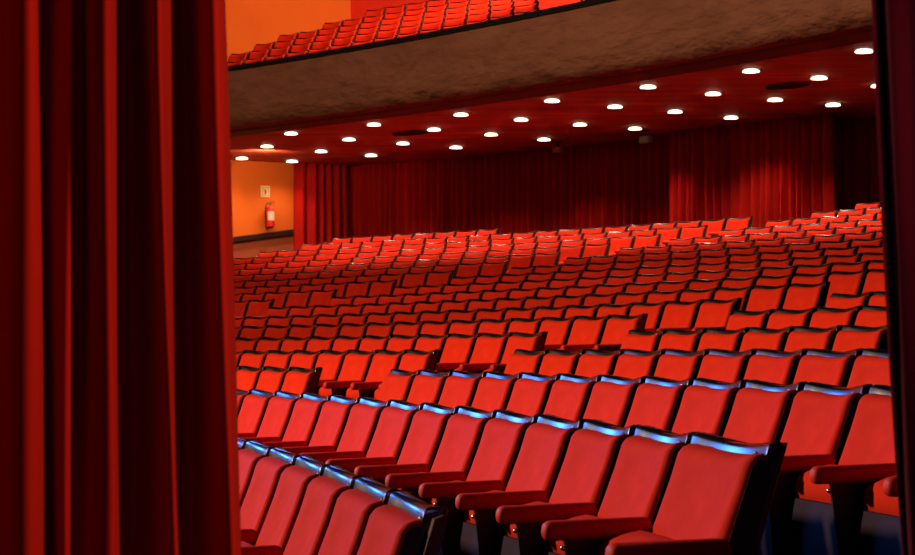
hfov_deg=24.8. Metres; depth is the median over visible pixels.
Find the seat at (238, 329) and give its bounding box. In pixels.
[235,325,244,336]
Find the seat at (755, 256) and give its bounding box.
[730,252,762,262]
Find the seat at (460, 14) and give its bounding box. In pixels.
[445,9,469,18]
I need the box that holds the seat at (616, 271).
[609,266,640,275]
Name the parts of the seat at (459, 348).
armrest, backrest, rail, frame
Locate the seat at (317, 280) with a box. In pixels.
[311,276,335,283]
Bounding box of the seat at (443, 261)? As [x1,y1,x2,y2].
[438,257,463,264]
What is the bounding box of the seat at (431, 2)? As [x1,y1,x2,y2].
[427,0,447,6]
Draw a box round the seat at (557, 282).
[549,277,580,287]
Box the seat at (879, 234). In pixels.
[875,230,881,237]
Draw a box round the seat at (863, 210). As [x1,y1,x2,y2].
[837,208,866,216]
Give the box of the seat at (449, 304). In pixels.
[440,299,471,310]
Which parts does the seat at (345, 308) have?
backrest, rail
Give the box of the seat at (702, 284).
[688,277,725,289]
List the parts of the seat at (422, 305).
backrest, rail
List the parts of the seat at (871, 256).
backrest, rail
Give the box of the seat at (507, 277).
[501,272,530,281]
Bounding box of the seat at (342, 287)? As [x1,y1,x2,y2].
[324,282,349,296]
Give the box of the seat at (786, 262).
[760,257,795,266]
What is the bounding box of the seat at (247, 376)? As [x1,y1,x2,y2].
[237,366,266,390]
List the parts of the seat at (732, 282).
backrest, rail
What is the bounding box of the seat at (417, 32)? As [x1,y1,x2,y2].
[397,30,420,37]
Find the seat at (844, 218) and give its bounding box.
[819,214,848,223]
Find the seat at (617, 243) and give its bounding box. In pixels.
[608,235,635,255]
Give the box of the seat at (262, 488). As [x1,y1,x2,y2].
[240,448,308,545]
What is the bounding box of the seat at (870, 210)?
[865,207,880,213]
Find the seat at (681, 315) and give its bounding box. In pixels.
[656,299,704,330]
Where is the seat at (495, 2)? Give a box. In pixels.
[490,0,512,5]
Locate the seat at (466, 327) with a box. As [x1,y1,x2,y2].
[448,319,483,334]
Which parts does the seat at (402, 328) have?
backrest, frame, rail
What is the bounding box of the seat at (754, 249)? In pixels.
[728,245,759,255]
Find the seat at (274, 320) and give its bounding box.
[267,315,295,325]
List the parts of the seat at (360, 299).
backrest, rail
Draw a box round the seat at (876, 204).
[854,201,880,209]
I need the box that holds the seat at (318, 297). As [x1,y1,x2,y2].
[308,289,337,306]
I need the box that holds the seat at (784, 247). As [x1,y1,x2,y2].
[758,243,790,251]
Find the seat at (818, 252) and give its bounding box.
[792,248,826,256]
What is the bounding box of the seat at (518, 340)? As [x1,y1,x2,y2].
[483,331,547,372]
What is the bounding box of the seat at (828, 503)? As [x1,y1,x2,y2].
[791,384,895,554]
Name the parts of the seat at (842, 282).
backrest, frame, rail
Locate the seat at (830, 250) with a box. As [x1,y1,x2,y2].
[824,245,859,255]
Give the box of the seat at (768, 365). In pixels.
[744,348,808,384]
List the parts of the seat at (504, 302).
backrest, rail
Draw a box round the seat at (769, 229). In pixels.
[745,226,773,235]
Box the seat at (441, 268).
[434,263,459,276]
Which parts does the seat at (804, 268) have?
backrest, rail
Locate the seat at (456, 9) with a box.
[446,4,469,13]
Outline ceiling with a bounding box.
[230,41,875,165]
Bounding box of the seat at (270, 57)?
[266,53,287,59]
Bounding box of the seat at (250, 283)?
[245,279,268,286]
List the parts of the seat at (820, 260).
backrest, rail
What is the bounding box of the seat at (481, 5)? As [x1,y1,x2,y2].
[468,0,491,9]
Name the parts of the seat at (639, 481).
armrest, backrest, rail, frame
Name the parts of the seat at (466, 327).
backrest, rail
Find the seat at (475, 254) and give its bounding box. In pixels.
[464,250,488,257]
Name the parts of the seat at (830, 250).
backrest, rail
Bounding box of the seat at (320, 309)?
[313,304,341,314]
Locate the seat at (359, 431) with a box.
[299,397,394,463]
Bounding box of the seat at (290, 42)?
[274,38,295,47]
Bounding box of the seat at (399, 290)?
[393,285,420,294]
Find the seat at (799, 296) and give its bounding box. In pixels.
[782,281,830,309]
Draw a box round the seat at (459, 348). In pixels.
[435,333,481,372]
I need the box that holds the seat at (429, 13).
[424,8,446,17]
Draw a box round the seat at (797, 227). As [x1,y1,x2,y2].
[772,224,801,231]
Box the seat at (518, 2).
[514,0,537,5]
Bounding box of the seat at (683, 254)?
[671,249,701,259]
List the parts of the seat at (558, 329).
armrest, backrest, frame, rail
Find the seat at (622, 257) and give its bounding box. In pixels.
[616,253,645,261]
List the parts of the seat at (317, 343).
backrest, rail, frame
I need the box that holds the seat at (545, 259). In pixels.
[532,252,560,265]
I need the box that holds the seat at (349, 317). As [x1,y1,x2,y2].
[341,312,371,323]
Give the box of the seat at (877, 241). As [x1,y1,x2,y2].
[851,237,881,246]
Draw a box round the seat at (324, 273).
[319,269,343,276]
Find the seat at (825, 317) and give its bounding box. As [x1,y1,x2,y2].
[809,305,862,327]
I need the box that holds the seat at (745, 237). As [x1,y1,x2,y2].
[721,233,750,241]
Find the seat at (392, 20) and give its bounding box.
[381,16,403,25]
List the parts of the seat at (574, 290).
backrest, rail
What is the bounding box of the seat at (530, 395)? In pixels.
[506,372,563,415]
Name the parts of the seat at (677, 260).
backrest, rail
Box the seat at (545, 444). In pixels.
[455,414,588,554]
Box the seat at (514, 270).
[509,265,536,273]
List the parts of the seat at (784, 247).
backrest, rail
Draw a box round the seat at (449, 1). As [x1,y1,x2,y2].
[448,0,465,2]
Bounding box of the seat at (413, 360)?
[373,349,439,398]
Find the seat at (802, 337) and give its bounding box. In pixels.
[784,325,843,351]
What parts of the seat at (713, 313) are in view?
armrest, backrest, frame, rail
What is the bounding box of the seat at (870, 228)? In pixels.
[865,225,881,232]
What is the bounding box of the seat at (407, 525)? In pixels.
[357,491,447,554]
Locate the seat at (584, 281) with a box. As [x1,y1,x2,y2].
[577,275,609,285]
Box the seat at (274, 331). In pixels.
[264,324,294,337]
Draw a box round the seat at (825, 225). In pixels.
[800,222,830,231]
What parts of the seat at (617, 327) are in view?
armrest, backrest, frame, rail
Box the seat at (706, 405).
[671,378,748,436]
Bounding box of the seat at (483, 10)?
[468,5,491,14]
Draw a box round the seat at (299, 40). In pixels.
[295,35,316,43]
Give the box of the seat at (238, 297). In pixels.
[235,293,244,300]
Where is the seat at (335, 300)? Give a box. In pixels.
[329,295,356,305]
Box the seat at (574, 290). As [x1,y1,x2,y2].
[566,284,599,295]
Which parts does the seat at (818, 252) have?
backrest, rail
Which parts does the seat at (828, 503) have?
armrest, backrest, rail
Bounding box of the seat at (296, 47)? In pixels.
[290,41,313,51]
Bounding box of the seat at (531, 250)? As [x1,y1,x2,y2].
[511,247,536,254]
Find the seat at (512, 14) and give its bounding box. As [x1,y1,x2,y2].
[490,13,514,19]
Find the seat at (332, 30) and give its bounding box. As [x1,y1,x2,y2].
[318,26,340,34]
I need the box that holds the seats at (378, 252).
[234,218,727,280]
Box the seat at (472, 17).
[466,10,491,21]
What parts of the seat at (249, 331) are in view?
backrest, rail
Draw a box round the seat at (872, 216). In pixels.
[847,212,877,221]
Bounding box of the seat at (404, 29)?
[398,23,422,34]
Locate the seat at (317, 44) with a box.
[312,38,334,48]
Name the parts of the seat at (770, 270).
backrest, rail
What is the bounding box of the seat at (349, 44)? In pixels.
[330,42,353,49]
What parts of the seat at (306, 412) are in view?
armrest, backrest, frame, rail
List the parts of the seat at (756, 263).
backrest, rail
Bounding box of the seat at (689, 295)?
[680,287,719,301]
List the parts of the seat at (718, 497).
armrest, backrest, rail, frame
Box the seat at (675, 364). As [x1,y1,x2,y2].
[654,348,710,380]
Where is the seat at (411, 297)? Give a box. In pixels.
[403,292,432,302]
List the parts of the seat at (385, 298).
backrest, rail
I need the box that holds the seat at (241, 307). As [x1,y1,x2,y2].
[235,300,251,317]
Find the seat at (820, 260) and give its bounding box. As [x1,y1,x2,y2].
[792,255,828,264]
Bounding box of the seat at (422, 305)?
[414,300,444,311]
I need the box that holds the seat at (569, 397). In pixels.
[543,373,603,420]
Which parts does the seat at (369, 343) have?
backrest, rail, frame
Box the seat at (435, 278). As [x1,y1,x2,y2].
[426,270,454,285]
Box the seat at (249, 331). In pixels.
[240,325,269,338]
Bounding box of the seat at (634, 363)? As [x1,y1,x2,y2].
[613,349,666,378]
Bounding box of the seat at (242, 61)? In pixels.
[228,59,245,65]
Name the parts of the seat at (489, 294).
backrest, rail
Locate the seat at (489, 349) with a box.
[455,332,513,373]
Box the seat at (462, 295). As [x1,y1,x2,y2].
[455,290,485,300]
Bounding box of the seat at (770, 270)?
[762,264,799,275]
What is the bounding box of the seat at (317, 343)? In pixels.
[306,335,338,351]
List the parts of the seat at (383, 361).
armrest, backrest, rail, frame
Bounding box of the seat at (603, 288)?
[595,282,629,293]
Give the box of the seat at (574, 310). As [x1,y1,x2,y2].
[565,304,601,317]
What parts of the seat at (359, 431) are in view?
armrest, backrest, frame, rail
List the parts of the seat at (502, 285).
backrest, rail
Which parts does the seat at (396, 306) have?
backrest, rail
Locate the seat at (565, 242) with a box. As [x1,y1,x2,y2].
[561,238,586,247]
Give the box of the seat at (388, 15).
[384,10,406,18]
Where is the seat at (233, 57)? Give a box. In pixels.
[228,51,250,61]
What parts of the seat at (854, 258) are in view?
backrest, rail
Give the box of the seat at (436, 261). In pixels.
[415,258,439,265]
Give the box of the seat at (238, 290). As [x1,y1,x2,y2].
[235,286,258,293]
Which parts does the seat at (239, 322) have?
backrest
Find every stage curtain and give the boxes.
[0,0,241,554]
[871,0,914,554]
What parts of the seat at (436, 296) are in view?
rail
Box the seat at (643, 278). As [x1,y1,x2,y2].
[636,272,669,282]
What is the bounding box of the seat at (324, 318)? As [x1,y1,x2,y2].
[316,313,345,324]
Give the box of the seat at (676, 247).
[670,243,699,250]
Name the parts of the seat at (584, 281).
backrest, rail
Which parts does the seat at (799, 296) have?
rail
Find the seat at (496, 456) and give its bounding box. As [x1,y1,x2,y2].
[419,410,541,554]
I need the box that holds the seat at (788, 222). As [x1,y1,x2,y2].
[765,219,793,227]
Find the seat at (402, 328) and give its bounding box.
[393,320,425,335]
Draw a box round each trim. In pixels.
[228,0,614,70]
[230,28,872,136]
[233,227,351,259]
[233,229,293,241]
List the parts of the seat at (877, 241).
rail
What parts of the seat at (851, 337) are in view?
rail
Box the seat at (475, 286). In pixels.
[469,281,498,291]
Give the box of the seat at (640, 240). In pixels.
[633,234,661,247]
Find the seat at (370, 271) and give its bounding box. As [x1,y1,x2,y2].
[364,267,388,275]
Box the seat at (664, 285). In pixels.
[657,279,692,290]
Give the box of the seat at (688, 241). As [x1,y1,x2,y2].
[667,237,695,246]
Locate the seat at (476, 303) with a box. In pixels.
[468,298,499,309]
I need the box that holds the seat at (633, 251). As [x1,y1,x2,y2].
[617,246,644,254]
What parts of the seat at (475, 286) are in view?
backrest, rail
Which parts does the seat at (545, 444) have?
armrest, backrest, rail, frame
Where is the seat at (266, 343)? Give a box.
[256,336,287,351]
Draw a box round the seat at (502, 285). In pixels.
[495,280,525,289]
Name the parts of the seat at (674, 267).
backrest, rail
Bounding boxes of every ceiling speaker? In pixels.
[552,141,563,152]
[639,130,652,143]
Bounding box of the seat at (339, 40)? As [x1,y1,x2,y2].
[333,34,356,44]
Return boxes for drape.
[294,163,346,249]
[348,136,669,237]
[668,113,834,227]
[833,119,879,211]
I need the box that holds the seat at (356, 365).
[318,349,379,396]
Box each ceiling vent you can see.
[391,130,428,135]
[764,81,811,89]
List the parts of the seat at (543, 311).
backrest, rail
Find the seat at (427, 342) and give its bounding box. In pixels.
[415,333,451,362]
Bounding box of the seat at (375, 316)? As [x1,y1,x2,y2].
[367,311,397,322]
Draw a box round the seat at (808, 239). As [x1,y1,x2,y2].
[783,235,814,245]
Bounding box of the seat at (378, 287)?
[368,279,397,295]
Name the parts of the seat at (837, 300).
backrest, rail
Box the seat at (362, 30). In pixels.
[358,25,380,33]
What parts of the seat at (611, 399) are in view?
rail, frame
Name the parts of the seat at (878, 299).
rail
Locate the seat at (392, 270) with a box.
[387,266,412,273]
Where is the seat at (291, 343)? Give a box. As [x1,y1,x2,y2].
[281,336,312,351]
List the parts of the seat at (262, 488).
armrest, backrest, frame, rail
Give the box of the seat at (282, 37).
[277,32,298,40]
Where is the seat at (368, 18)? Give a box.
[363,13,385,21]
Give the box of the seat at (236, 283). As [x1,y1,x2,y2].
[234,280,246,286]
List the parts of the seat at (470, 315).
backrest, rail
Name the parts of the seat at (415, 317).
backrest, rail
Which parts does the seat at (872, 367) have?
rail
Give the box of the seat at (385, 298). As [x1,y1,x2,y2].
[378,293,406,303]
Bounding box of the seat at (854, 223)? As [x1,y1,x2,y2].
[829,220,859,228]
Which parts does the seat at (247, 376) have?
rail, frame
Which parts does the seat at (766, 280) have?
backrest, rail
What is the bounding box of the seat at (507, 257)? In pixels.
[486,254,511,268]
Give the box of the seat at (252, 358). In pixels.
[239,350,271,367]
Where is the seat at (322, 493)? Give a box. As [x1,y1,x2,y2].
[283,465,370,554]
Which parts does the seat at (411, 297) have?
rail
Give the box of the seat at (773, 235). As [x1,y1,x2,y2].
[749,231,778,240]
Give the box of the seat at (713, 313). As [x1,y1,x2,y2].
[692,298,742,330]
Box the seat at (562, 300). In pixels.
[553,294,587,306]
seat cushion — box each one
[241,541,251,545]
[318,387,331,396]
[345,388,358,398]
[373,389,378,398]
[428,480,458,505]
[464,490,504,523]
[505,501,550,537]
[549,514,600,554]
[599,530,673,554]
[795,464,835,502]
[864,475,898,515]
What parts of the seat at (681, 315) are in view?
armrest, backrest, rail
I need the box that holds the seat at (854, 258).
[826,252,863,263]
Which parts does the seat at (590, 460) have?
armrest, backrest, rail, frame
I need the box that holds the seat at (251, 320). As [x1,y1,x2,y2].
[244,316,270,326]
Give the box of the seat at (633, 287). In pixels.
[625,281,660,292]
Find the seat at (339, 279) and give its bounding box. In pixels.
[334,275,358,282]
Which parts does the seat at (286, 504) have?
armrest, backrest, frame, rail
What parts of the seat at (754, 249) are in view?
backrest, rail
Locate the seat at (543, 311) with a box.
[534,305,570,318]
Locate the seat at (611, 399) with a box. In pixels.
[583,375,647,426]
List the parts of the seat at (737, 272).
backrest, rail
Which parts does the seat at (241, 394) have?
backrest, rail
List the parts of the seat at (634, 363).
rail, frame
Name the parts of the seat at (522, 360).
rail, frame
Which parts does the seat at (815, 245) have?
backrest, rail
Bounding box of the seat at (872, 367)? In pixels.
[847,348,889,387]
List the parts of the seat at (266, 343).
backrest, rail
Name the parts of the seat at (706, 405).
rail, frame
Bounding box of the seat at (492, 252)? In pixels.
[487,249,512,257]
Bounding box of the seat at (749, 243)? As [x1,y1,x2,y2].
[725,239,755,249]
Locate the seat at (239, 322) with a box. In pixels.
[235,316,247,326]
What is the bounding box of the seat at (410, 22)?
[401,17,424,26]
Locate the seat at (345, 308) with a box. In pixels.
[337,303,366,314]
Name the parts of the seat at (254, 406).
armrest, frame, rail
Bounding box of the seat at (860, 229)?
[835,225,866,234]
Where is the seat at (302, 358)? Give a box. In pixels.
[289,350,323,368]
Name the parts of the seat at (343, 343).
rail, frame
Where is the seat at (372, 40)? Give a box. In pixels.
[352,38,375,45]
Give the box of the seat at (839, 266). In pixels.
[831,260,870,271]
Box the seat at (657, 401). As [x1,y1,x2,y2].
[625,376,695,431]
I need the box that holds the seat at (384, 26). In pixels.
[379,21,402,30]
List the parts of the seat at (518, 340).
armrest, backrest, frame, rail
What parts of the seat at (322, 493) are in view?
backrest, frame, rail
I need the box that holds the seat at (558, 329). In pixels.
[539,316,577,349]
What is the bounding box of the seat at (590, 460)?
[496,419,640,554]
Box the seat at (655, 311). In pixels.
[629,301,668,331]
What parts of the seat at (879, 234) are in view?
backrest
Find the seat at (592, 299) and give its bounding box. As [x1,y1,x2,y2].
[583,292,619,305]
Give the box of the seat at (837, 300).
[825,291,873,308]
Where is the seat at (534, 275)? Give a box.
[527,271,557,279]
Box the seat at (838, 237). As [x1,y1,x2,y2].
[813,233,845,242]
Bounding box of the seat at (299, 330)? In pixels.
[289,323,318,337]
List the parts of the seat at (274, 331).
backrest, rail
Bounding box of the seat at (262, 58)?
[244,56,266,63]
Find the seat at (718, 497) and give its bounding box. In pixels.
[599,432,787,554]
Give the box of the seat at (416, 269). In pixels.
[410,265,435,272]
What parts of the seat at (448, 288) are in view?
rail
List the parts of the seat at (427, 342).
backrest, rail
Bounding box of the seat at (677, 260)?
[670,256,702,266]
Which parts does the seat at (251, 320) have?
rail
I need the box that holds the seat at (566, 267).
[560,262,589,271]
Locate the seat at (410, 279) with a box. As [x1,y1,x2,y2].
[402,271,429,286]
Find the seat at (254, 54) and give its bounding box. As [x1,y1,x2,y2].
[248,48,271,58]
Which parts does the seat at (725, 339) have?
backrest, rail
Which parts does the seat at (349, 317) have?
backrest, rail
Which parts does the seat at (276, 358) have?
rail, frame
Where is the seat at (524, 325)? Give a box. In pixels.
[508,317,545,333]
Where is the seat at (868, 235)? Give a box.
[843,230,876,240]
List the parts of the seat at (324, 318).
backrest, rail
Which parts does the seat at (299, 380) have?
rail, frame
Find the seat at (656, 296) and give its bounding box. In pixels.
[646,289,684,302]
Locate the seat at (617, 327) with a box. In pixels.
[592,313,647,351]
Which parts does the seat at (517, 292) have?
backrest, rail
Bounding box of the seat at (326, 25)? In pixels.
[322,20,343,28]
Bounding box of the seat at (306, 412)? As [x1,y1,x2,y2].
[262,393,332,446]
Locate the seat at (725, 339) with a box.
[697,327,750,350]
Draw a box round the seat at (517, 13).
[515,8,539,14]
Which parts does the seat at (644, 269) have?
backrest, rail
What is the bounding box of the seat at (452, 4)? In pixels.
[448,0,470,7]
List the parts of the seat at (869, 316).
rail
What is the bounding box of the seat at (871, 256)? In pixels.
[860,252,882,261]
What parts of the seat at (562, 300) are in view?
rail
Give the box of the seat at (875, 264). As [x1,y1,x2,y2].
[867,260,883,268]
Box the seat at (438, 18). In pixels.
[423,13,446,23]
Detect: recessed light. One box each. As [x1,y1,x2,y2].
[235,156,248,159]
[259,144,274,147]
[282,131,299,134]
[285,159,298,162]
[313,149,328,152]
[341,137,356,140]
[363,153,377,156]
[365,122,382,125]
[395,141,410,144]
[425,127,442,130]
[448,145,463,148]
[452,112,469,115]
[482,132,498,135]
[512,117,529,120]
[536,137,551,140]
[542,98,561,102]
[571,122,588,125]
[605,104,623,108]
[626,126,642,129]
[637,84,657,88]
[666,109,683,112]
[703,91,722,95]
[722,115,739,118]
[740,68,761,72]
[765,97,784,101]
[808,75,829,79]
[823,102,842,106]
[852,47,872,53]
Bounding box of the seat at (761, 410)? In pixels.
[723,380,807,442]
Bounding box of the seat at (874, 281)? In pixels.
[862,269,884,292]
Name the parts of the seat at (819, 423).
armrest, backrest, rail, frame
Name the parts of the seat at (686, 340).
backrest, rail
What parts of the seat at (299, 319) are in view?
backrest, rail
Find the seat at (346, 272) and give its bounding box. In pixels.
[341,268,365,275]
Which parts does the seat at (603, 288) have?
backrest, rail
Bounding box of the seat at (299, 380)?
[281,367,322,394]
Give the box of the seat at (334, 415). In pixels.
[282,395,361,454]
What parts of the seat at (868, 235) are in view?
backrest, rail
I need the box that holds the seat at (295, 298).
[285,290,313,306]
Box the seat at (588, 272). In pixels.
[582,268,612,277]
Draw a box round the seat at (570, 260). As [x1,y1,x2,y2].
[564,256,591,263]
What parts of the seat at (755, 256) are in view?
rail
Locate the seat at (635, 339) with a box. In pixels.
[620,329,667,351]
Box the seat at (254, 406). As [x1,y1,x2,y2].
[238,389,277,437]
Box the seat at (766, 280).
[756,273,795,285]
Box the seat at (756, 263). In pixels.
[728,259,762,268]
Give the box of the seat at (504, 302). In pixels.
[495,296,528,308]
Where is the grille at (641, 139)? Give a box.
[639,137,645,141]
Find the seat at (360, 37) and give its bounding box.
[355,31,378,40]
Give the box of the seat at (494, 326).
[478,318,514,333]
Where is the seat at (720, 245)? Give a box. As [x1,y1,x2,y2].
[697,241,727,249]
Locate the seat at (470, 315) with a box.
[447,308,480,320]
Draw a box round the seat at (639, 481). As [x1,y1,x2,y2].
[541,425,697,554]
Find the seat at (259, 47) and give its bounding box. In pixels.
[253,41,275,50]
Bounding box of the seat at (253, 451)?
[239,441,281,508]
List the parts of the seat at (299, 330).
backrest, rail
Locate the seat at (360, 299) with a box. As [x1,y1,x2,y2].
[353,294,381,304]
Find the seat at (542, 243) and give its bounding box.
[537,240,562,247]
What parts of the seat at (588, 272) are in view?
backrest, rail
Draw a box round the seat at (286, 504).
[241,456,337,554]
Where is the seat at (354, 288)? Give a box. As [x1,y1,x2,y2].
[345,280,373,296]
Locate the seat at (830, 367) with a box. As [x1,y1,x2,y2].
[793,348,863,386]
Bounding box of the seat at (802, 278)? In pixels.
[791,271,831,283]
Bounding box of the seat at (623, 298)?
[614,291,651,304]
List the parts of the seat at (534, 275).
backrest, rail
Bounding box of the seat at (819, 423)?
[758,382,874,554]
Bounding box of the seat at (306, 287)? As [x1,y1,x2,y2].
[301,283,326,290]
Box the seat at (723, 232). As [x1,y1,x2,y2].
[718,228,746,236]
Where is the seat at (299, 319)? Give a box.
[292,314,320,324]
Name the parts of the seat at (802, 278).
backrest, rail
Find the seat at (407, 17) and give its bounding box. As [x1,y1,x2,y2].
[402,12,425,20]
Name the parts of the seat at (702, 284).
backrest, rail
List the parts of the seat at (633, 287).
backrest, rail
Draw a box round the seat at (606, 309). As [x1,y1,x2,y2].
[596,302,635,316]
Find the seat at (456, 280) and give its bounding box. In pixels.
[450,275,478,283]
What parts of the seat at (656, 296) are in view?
backrest, frame, rail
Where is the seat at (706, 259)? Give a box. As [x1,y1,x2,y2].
[700,254,731,264]
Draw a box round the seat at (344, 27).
[339,23,361,30]
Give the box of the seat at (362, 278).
[357,274,382,281]
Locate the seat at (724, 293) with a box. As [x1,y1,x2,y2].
[714,285,754,310]
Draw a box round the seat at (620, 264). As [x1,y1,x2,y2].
[614,259,644,267]
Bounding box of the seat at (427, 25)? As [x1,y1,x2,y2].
[421,19,445,30]
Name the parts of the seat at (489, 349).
armrest, backrest, frame, rail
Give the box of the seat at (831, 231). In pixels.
[805,227,836,236]
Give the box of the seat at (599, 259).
[590,254,618,262]
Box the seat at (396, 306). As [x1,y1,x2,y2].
[388,301,418,312]
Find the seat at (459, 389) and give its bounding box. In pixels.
[438,370,488,407]
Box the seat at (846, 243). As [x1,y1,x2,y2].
[819,239,853,249]
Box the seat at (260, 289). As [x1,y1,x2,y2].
[256,285,280,292]
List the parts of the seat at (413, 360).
backrest, rail, frame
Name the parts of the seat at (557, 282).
backrest, rail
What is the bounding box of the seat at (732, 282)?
[722,275,759,287]
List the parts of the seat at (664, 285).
backrest, rail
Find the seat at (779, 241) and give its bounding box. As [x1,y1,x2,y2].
[754,237,785,246]
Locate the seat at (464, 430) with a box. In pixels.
[385,406,500,502]
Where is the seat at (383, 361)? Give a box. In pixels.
[345,349,408,398]
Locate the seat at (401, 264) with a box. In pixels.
[392,260,416,267]
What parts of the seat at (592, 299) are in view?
backrest, rail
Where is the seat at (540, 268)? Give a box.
[534,264,562,272]
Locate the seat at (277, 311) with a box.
[265,306,292,316]
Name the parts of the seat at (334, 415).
armrest, backrest, rail, frame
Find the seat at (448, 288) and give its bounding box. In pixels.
[443,283,471,292]
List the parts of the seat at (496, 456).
armrest, backrest, rail, frame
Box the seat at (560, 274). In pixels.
[554,269,584,278]
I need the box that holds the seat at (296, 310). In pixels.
[289,305,316,315]
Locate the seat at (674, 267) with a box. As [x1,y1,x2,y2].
[667,263,700,272]
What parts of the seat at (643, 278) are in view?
backrest, rail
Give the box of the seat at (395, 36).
[374,34,397,41]
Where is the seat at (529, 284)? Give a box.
[522,278,552,288]
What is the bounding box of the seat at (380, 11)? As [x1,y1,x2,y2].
[365,7,386,16]
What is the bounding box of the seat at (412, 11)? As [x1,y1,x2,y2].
[405,7,427,14]
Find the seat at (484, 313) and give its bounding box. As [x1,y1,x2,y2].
[475,307,509,320]
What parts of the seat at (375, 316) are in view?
backrest, rail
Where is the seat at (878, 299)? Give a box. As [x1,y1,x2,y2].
[868,291,885,306]
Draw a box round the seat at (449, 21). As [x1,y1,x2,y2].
[444,15,468,26]
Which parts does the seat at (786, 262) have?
backrest, rail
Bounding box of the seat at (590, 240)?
[585,237,610,244]
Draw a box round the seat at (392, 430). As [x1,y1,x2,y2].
[325,400,427,472]
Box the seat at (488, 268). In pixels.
[480,261,508,275]
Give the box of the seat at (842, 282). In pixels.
[825,269,870,305]
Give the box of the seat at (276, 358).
[264,350,296,368]
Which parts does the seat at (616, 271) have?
backrest, rail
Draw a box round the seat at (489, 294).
[482,288,513,299]
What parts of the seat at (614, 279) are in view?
backrest, rail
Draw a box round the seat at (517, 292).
[509,287,540,297]
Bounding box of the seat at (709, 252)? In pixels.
[699,247,730,257]
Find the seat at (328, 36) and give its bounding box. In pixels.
[315,32,337,40]
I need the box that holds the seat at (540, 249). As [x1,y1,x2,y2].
[535,246,560,254]
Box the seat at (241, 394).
[237,389,252,415]
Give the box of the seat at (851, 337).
[832,325,887,351]
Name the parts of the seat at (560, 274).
backrest, rail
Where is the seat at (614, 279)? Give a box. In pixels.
[606,274,639,284]
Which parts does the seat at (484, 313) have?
backrest, rail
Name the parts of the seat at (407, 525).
backrest, rail, frame, panel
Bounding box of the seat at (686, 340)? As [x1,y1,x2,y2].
[658,328,707,351]
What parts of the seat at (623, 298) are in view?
backrest, frame, rail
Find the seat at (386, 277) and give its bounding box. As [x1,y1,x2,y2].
[380,272,405,286]
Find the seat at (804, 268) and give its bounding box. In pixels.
[796,262,834,273]
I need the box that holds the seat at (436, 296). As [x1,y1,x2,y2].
[429,291,458,301]
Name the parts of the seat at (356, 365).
armrest, backrest, rail, frame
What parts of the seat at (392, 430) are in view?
armrest, backrest, rail, frame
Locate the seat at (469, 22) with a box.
[466,17,490,24]
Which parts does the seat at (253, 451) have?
backrest, rail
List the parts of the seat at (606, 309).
backrest, rail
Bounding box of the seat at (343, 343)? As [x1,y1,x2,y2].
[332,335,365,351]
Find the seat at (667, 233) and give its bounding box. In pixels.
[656,227,682,246]
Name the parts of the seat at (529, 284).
backrest, rail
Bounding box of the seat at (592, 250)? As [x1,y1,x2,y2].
[582,243,610,257]
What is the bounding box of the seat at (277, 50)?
[269,45,292,54]
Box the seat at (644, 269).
[638,264,670,273]
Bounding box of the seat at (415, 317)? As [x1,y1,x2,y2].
[393,310,424,322]
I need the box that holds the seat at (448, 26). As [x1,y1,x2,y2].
[443,22,467,28]
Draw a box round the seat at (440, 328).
[420,320,454,335]
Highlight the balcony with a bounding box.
[228,0,871,129]
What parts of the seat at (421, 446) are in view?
armrest, backrest, rail, frame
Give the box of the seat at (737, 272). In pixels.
[729,266,765,277]
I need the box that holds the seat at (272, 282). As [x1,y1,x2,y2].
[266,278,290,285]
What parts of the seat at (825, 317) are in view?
backrest, rail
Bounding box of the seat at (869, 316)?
[854,305,886,326]
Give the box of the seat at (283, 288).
[278,284,303,291]
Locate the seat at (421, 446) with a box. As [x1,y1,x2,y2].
[354,403,460,484]
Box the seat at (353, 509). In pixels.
[318,477,406,554]
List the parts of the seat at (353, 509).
backrest, rail, frame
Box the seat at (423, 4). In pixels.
[406,1,427,9]
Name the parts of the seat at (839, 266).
backrest, rail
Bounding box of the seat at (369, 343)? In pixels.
[359,334,393,351]
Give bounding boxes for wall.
[225,0,350,236]
[351,0,579,18]
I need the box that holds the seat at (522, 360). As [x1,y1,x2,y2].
[504,349,549,374]
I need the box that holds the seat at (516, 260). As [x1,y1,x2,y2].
[506,253,535,273]
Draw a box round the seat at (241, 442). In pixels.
[238,437,256,450]
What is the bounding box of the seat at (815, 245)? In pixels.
[788,241,821,251]
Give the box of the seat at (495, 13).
[490,6,515,17]
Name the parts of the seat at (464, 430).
armrest, backrest, frame, rail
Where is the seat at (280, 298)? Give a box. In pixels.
[264,291,290,307]

